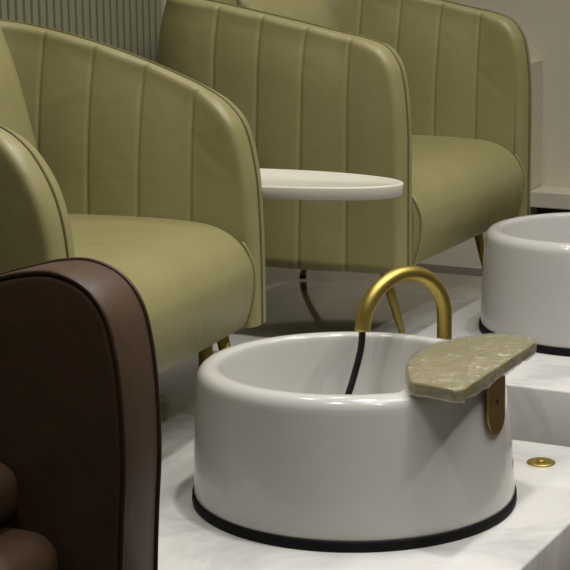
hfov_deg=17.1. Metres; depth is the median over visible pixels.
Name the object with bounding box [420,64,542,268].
trim
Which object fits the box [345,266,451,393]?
gooseneck faucet
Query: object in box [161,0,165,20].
trim
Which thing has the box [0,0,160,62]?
wall panel
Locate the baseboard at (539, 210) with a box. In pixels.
[537,208,569,213]
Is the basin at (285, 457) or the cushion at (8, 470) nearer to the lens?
the cushion at (8, 470)
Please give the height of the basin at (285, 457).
0.225 m
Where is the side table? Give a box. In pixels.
[198,168,402,366]
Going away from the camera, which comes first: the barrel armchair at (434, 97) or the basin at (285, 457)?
the basin at (285, 457)
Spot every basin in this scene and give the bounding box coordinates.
[192,331,516,552]
[479,212,569,356]
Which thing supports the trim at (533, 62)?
attached to the wall
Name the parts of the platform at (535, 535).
drain cap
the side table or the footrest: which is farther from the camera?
the side table
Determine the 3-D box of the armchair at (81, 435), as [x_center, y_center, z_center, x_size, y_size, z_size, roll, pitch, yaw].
[-0.633,0.341,2.083,0.744,0.670,0.720,6,14,27]
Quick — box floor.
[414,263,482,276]
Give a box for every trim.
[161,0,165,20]
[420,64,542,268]
[530,60,542,66]
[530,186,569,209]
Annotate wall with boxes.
[448,0,569,187]
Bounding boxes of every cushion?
[0,26,37,150]
[0,462,17,522]
[0,526,57,569]
[237,0,338,29]
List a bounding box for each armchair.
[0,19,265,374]
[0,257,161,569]
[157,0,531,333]
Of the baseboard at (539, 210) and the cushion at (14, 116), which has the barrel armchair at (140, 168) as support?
the cushion at (14, 116)
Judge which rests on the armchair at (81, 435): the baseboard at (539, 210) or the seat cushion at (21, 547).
the seat cushion at (21, 547)
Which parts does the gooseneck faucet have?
spout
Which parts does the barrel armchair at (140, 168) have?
seat, leg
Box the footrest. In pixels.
[405,332,536,434]
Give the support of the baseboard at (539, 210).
attached to the wall
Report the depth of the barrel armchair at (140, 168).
3.31 m
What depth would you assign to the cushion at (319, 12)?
4.12 m
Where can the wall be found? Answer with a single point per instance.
(545, 24)
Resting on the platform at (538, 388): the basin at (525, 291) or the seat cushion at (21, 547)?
the basin at (525, 291)
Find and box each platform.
[158,267,569,446]
[158,393,569,569]
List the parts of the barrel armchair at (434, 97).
leg, leg, seat, leg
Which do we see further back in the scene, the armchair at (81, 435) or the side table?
the side table
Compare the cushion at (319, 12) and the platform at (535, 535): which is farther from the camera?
the cushion at (319, 12)

